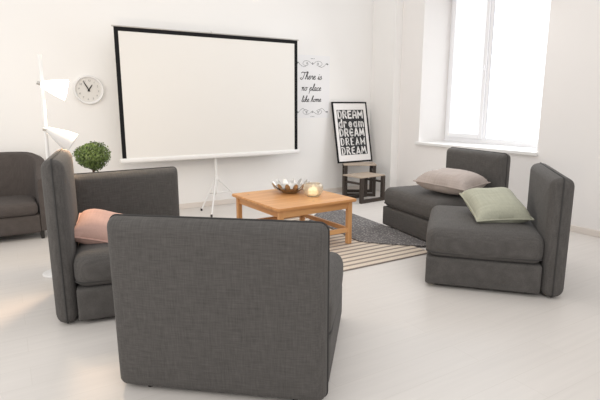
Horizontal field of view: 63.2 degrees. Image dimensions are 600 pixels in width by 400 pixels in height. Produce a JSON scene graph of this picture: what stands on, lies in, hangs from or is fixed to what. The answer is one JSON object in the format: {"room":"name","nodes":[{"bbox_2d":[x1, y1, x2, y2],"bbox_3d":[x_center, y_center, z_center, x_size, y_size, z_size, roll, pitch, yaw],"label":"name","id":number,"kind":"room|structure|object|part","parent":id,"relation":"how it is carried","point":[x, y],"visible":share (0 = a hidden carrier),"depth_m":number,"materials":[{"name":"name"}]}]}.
{"room":"living room","nodes":[
{"label":"living room","id":0,"kind":"room"},
{"bbox_2d":[0,0,372,203],"bbox_3d":[-2.261,-1.447,6.027,9.525,3.300,0.200,-7,13,-30],"label":"wall","id":1,"kind":"structure","parent":0,"point":[74,39],"depth_m":6.14,"materials":[{"name":"paint"}]},
{"bbox_2d":[73,75,103,103],"bbox_3d":[-2.494,-1.300,5.764,0.334,0.334,0.048,-7,13,-30],"label":"wall clock","id":2,"kind":"object","parent":1,"relation":"attached to","point":[87,89],"visible":1,"depth_m":5.76,"materials":[{"name":"white plastic"}]},
{"bbox_2d":[179,184,368,208],"bbox_3d":[-2.562,0.198,6.032,8.690,0.070,0.018,-7,13,-30],"label":"baseboard","id":3,"kind":"structure","parent":1,"relation":"attached to","point":[338,189],"depth_m":6.87,"materials":[{"name":"white wood"}]},
{"bbox_2d":[297,54,329,117],"bbox_3d":[0.188,-1.706,7.359,0.620,0.920,0.005,-7,13,-30],"label":"print","id":4,"kind":"object","parent":1,"relation":"attached to","point":[313,71],"visible":0.98,"depth_m":7.36,"materials":[{"name":"paper"}]},
{"bbox_2d":[0,188,599,399],"bbox_3d":[0.030,0.947,2.623,9.525,0.100,9.070,-7,13,-30],"label":"floor","id":5,"kind":"structure","parent":0,"point":[401,336],"depth_m":2.96,"materials":[{"name":"white wood"}]},
{"bbox_2d":[0,152,46,238],"bbox_3d":[-3.188,-0.035,5.120,1.014,0.875,0.746,-7,13,-30],"label":"armchair","id":6,"kind":"object","parent":5,"relation":"on","point":[22,208],"visible":0.98,"depth_m":5.15,"materials":[{"name":"grey fabric"}]},
{"bbox_2d":[0,195,37,217],"bbox_3d":[-3.156,0.075,5.088,0.720,0.154,0.624,-7,13,-30],"label":"seat cushion","id":7,"kind":"object","parent":6,"relation":"on","point":[11,206],"depth_m":4.98,"materials":[{"name":"grey fabric"}]},
{"bbox_3d":[-3.169,0.233,5.141,0.760,0.200,0.600,-7,13,-30],"label":"seat","id":8,"kind":"part","parent":6,"relation":"part of","materials":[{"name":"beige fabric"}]},
{"bbox_3d":[-2.715,0.354,5.146,0.048,0.100,0.048,-7,13,-30],"label":"leg","id":9,"kind":"part","parent":6,"relation":"part of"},
{"bbox_2d":[36,54,77,277],"bbox_3d":[-1.952,-0.255,3.921,0.367,1.765,0.223,-3,11,-16],"label":"floor lamp","id":10,"kind":"object","parent":5,"relation":"on","point":[65,139],"visible":0.76,"depth_m":3.81,"materials":[{"name":"white metal"}]},
{"bbox_3d":[-1.892,-0.852,3.776,0.202,0.159,0.161,-7,13,-30],"label":"lamp shade","id":11,"kind":"part","parent":10,"relation":"part of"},
{"bbox_3d":[-1.873,-0.477,3.859,0.232,0.204,0.167,-7,13,-30],"label":"lamp shade","id":12,"kind":"part","parent":10,"relation":"part of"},
{"bbox_2d":[72,141,110,171],"bbox_3d":[-1.961,-0.037,4.675,0.334,1.049,0.347,-7,13,-30],"label":"topiary tree","id":13,"kind":"object","parent":5,"relation":"on","point":[92,155],"visible":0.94,"depth_m":4.52,"materials":[{"name":"green plant"}]},
{"bbox_2d":[41,148,179,323],"bbox_3d":[-1.319,0.150,3.666,0.945,1.067,1.235,-4,12,-21],"label":"seat","id":14,"kind":"object","parent":5,"relation":"on","point":[81,273],"visible":0.56,"depth_m":3.12,"materials":[{"name":"grey fabric"}]},
{"bbox_3d":[-1.626,0.204,3.374,0.156,1.050,0.820,-5,12,-21],"label":"tall panel","id":15,"kind":"part","parent":14,"relation":"part of","materials":[{"name":"grey fabric"}]},
{"bbox_2d":[73,243,111,285],"bbox_3d":[-1.308,0.362,3.530,0.568,0.269,0.904,-4,12,-21],"label":"seat cushion","id":16,"kind":"object","parent":14,"relation":"on","point":[91,262],"depth_m":3.08,"materials":[{"name":"grey fabric"}]},
{"bbox_3d":[-1.308,0.574,3.571,0.548,0.215,0.878,-4,12,-21],"label":"seat","id":17,"kind":"part","parent":14,"relation":"part of","materials":[{"name":"grey fabric"}]},
{"bbox_2d":[74,209,120,243],"bbox_3d":[-1.322,0.209,3.428,0.510,0.269,0.403,-3,11,-14],"label":"cushion","id":18,"kind":"object","parent":14,"relation":"on","point":[91,225],"visible":0.44,"depth_m":3.25,"materials":[{"name":"pink fabric"}]},
{"bbox_3d":[-1.443,0.165,4.108,0.880,0.832,0.184,-8,13,-34],"label":"backrest","id":19,"kind":"part","parent":14,"relation":"part of","materials":[{"name":"grey fabric"}]},
{"bbox_2d":[111,25,299,216],"bbox_3d":[-1.008,-0.989,6.273,2.488,2.307,0.495,-8,13,-35],"label":"projection screen","id":20,"kind":"object","parent":5,"relation":"on","point":[183,95],"visible":0.95,"depth_m":6.22,"materials":[{"name":"fabric"}]},
{"bbox_3d":[-1.081,-2.101,6.161,2.474,0.017,0.018,-7,13,-30],"label":"rail","id":21,"kind":"part","parent":20,"relation":"part of","materials":[{"name":"metal"}]},
{"bbox_3d":[-1.218,-0.087,6.522,0.245,0.428,0.022,-7,13,-33],"label":"leg","id":22,"kind":"part","parent":20,"relation":"part of","materials":[{"name":"white metal"}]},
{"bbox_3d":[-1.118,-0.052,6.340,0.022,0.435,0.509,0,11,-1],"label":"leg","id":23,"kind":"part","parent":20,"relation":"part of","materials":[{"name":"white metal"}]},
{"bbox_3d":[-0.961,-0.128,6.731,0.459,0.434,0.022,-10,15,-42],"label":"leg","id":24,"kind":"part","parent":20,"relation":"part of","materials":[{"name":"white metal"}]},
{"bbox_2d":[107,214,342,399],"bbox_3d":[-0.316,0.426,2.732,1.069,0.880,1.065,2,11,9],"label":"seat","id":25,"kind":"object","parent":5,"relation":"on","point":[243,306],"visible":1,"depth_m":2.21,"materials":[{"name":"grey fabric"}]},
{"bbox_3d":[-0.302,0.710,2.875,1.043,0.215,0.871,2,11,9],"label":"seat","id":26,"kind":"part","parent":25,"relation":"part of","materials":[{"name":"grey fabric"}]},
{"bbox_2d":[329,252,342,331],"bbox_3d":[-0.302,0.497,2.834,1.069,0.269,0.891,2,11,9],"label":"seat cushion","id":27,"kind":"object","parent":25,"relation":"on","point":[336,262],"depth_m":2.69,"materials":[{"name":"grey fabric"}]},
{"bbox_2d":[284,214,426,271],"bbox_3d":[-0.171,0.440,4.930,2.120,0.010,1.980,-7,13,-30],"label":"striped rug","id":28,"kind":"object","parent":5,"relation":"on","point":[356,254],"visible":0.03,"depth_m":4.62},
{"bbox_2d":[232,189,356,243],"bbox_3d":[-0.075,0.186,5.005,0.925,0.460,0.955,-7,13,-33],"label":"coffee table","id":29,"kind":"object","parent":28,"relation":"on","point":[276,203],"visible":0.66,"depth_m":4.81,"materials":[{"name":"brown wood"}]},
{"bbox_3d":[-0.637,0.175,5.133,0.048,0.432,0.048,-7,13,-33],"label":"leg","id":30,"kind":"part","parent":29,"relation":"part of","materials":[{"name":"brown wood"}]},
{"bbox_3d":[-0.306,0.205,5.363,0.795,0.045,0.028,-7,13,-33],"label":"rail","id":31,"kind":"part","parent":29,"relation":"part of","materials":[{"name":"brown wood"}]},
{"bbox_3d":[-0.175,0.308,4.450,0.048,0.432,0.048,-7,13,-33],"label":"leg","id":32,"kind":"part","parent":29,"relation":"part of","materials":[{"name":"brown wood"}]},
{"bbox_2d":[270,178,309,192],"bbox_3d":[-0.103,-0.142,5.156,0.423,0.121,0.413,-7,13,-30],"label":"bowl","id":33,"kind":"object","parent":29,"relation":"on","point":[292,187],"visible":0.93,"depth_m":5.09,"materials":[{"name":"metal"}]},
{"bbox_2d":[303,182,322,196],"bbox_3d":[0.133,-0.104,4.951,0.208,0.130,0.202,-7,13,-30],"label":"candle holder","id":34,"kind":"object","parent":29,"relation":"on","point":[311,189],"visible":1,"depth_m":4.88,"materials":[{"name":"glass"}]},
{"bbox_3d":[0.256,0.230,5.237,0.028,0.045,0.835,-7,13,-33],"label":"rail","id":35,"kind":"part","parent":29,"relation":"part of","materials":[{"name":"brown wood"}]},
{"bbox_3d":[0.156,0.338,4.680,0.795,0.045,0.028,-7,13,-33],"label":"rail","id":36,"kind":"part","parent":29,"relation":"part of","materials":[{"name":"brown wood"}]},
{"bbox_3d":[0.487,0.224,4.882,0.048,0.432,0.048,-7,13,-33],"label":"leg","id":37,"kind":"part","parent":29,"relation":"part of","materials":[{"name":"brown wood"}]},
{"bbox_2d":[305,209,425,246],"bbox_3d":[0.579,0.292,5.635,0.698,0.015,2.085,-5,12,-26],"label":"woven rug","id":38,"kind":"object","parent":28,"relation":"on","point":[363,229],"visible":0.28,"depth_m":5.33,"materials":[{"name":"grey carpet"}]},
{"bbox_2d":[342,162,376,196],"bbox_3d":[0.920,-0.332,7.651,0.500,0.492,0.385,0,11,0],"label":"table","id":39,"kind":"object","parent":5,"relation":"on","point":[371,191],"visible":0.76,"depth_m":7.51,"materials":[{"name":"brown wood"}]},
{"bbox_2d":[331,102,371,162],"bbox_3d":[0.825,-1.074,7.716,0.675,0.938,0.223,-7,13,-30],"label":"framed poster","id":40,"kind":"object","parent":39,"relation":"on","point":[350,119],"visible":1,"depth_m":7.70,"materials":[{"name":"black paper"}]},
{"bbox_2d":[342,172,384,203],"bbox_3d":[0.939,-0.188,7.203,0.495,0.380,0.408,-8,14,-36],"label":"table","id":41,"kind":"object","parent":5,"relation":"on","point":[364,177],"visible":0.97,"depth_m":7.17,"materials":[{"name":"brown wood"}]},
{"bbox_3d":[0.769,-0.249,7.060,0.020,0.030,0.360,-8,14,-36],"label":"rail","id":42,"kind":"part","parent":41,"relation":"part of","materials":[{"name":"brown wood"}]},
{"bbox_3d":[1.109,-0.298,7.313,0.020,0.030,0.360,-8,14,-36],"label":"rail","id":43,"kind":"part","parent":41,"relation":"part of","materials":[{"name":"brown wood"}]},
{"bbox_2d":[383,147,510,240],"bbox_3d":[1.581,-0.086,5.326,0.990,0.896,1.004,-4,12,-22],"label":"seat","id":44,"kind":"object","parent":5,"relation":"on","point":[408,209],"visible":0.43,"depth_m":5.15,"materials":[{"name":"grey fabric"}]},
{"bbox_3d":[1.508,0.227,5.356,0.811,0.215,0.978,-4,12,-22],"label":"seat","id":45,"kind":"part","parent":44,"relation":"part of","materials":[{"name":"grey fabric"}]},
{"bbox_2d":[385,185,467,219],"bbox_3d":[1.508,0.015,5.315,0.831,0.269,1.004,-4,12,-22],"label":"seat cushion","id":46,"kind":"object","parent":44,"relation":"on","point":[414,202],"depth_m":5.10,"materials":[{"name":"grey fabric"}]},
{"bbox_2d":[413,168,490,194],"bbox_3d":[1.577,-0.197,5.069,0.568,0.234,0.589,11,15,43],"label":"cushion","id":47,"kind":"object","parent":44,"relation":"on","point":[451,181],"visible":0.94,"depth_m":4.91,"materials":[{"name":"beige fabric"}]},
{"bbox_3d":[1.954,-0.117,5.476,0.184,0.880,0.900,-4,12,-22],"label":"backrest","id":48,"kind":"part","parent":44,"relation":"part of","materials":[{"name":"grey fabric"}]},
{"bbox_2d":[425,162,574,297],"bbox_3d":[1.575,0.169,4.026,1.000,0.892,1.034,3,11,17],"label":"seat","id":49,"kind":"object","parent":5,"relation":"on","point":[530,256],"visible":0.98,"depth_m":3.60,"materials":[{"name":"grey fabric"}]},
{"bbox_3d":[1.499,0.470,4.108,0.821,0.215,1.008,3,11,17],"label":"seat","id":50,"kind":"part","parent":49,"relation":"part of","materials":[{"name":"grey fabric"}]},
{"bbox_2d":[426,205,543,263],"bbox_3d":[1.499,0.257,4.067,0.841,0.269,1.034,3,11,17],"label":"seat cushion","id":51,"kind":"object","parent":49,"relation":"on","point":[454,236],"depth_m":3.64,"materials":[{"name":"grey fabric"}]},
{"bbox_2d":[459,187,533,222],"bbox_3d":[1.590,0.044,3.990,0.439,0.256,0.494,0,11,1],"label":"cushion","id":52,"kind":"object","parent":49,"relation":"on","point":[497,204],"visible":0.93,"depth_m":3.83,"materials":[{"name":"green fabric"}]},
{"bbox_3d":[1.966,0.190,3.909,0.184,0.875,1.000,3,11,17],"label":"backrest","id":53,"kind":"part","parent":49,"relation":"part of","materials":[{"name":"grey fabric"}]},
{"bbox_2d":[396,0,599,230],"bbox_3d":[3.860,-1.141,4.452,0.700,3.300,8.870,-7,13,-30],"label":"wall","id":54,"kind":"structure","parent":0,"point":[569,126],"depth_m":5.54,"materials":[{"name":"paint"}]},
{"bbox_2d":[368,0,402,190],"bbox_3d":[1.351,-1.780,7.742,0.135,3.300,0.540,-7,13,-30],"label":"column","id":55,"kind":"structure","parent":54,"relation":"attached to","point":[387,14],"depth_m":7.66,"materials":[{"name":"paint"}]},
{"bbox_2d":[415,140,537,155],"bbox_3d":[2.507,-0.725,6.664,0.645,0.040,1.970,-7,13,-30],"label":"windowsill","id":56,"kind":"structure","parent":54,"relation":"attached to","point":[532,151],"depth_m":6.49,"materials":[{"name":"white plastic"}]},
{"bbox_2d":[444,0,550,147],"bbox_3d":[2.742,-1.841,6.586,0.166,2.180,1.920,-7,13,-30],"label":"window","id":57,"kind":"structure","parent":54,"relation":"in","point":[497,51],"depth_m":6.69,"materials":[{"name":"glass"}]},
{"bbox_2d":[450,0,486,133],"bbox_3d":[2.434,-1.943,7.073,0.004,1.965,0.550,-7,13,-30],"label":"window pane","id":58,"kind":"object","parent":57,"relation":"attached to","point":[469,31],"depth_m":7.07,"materials":[{"name":"glass"}]},
{"bbox_3d":[2.452,-1.942,7.084,0.075,2.070,0.660,-7,13,-30],"label":"casement sash","id":59,"kind":"part","parent":57,"relation":"part of","materials":[{"name":"glass"}]},
{"bbox_2d":[486,0,550,141],"bbox_3d":[2.935,-1.796,6.291,0.004,2.055,1.120,-7,13,-30],"label":"window pane","id":60,"kind":"object","parent":57,"relation":"attached to","point":[519,28],"depth_m":6.44,"materials":[{"name":"glass"}]},
{"bbox_2d":[570,225,599,237],"bbox_3d":[3.692,0.524,4.352,0.018,0.070,8.330,-7,13,-30],"label":"baseboard","id":61,"kind":"structure","parent":54,"relation":"attached to","point":[582,230],"depth_m":5.30,"materials":[{"name":"white wood"}]}
]}

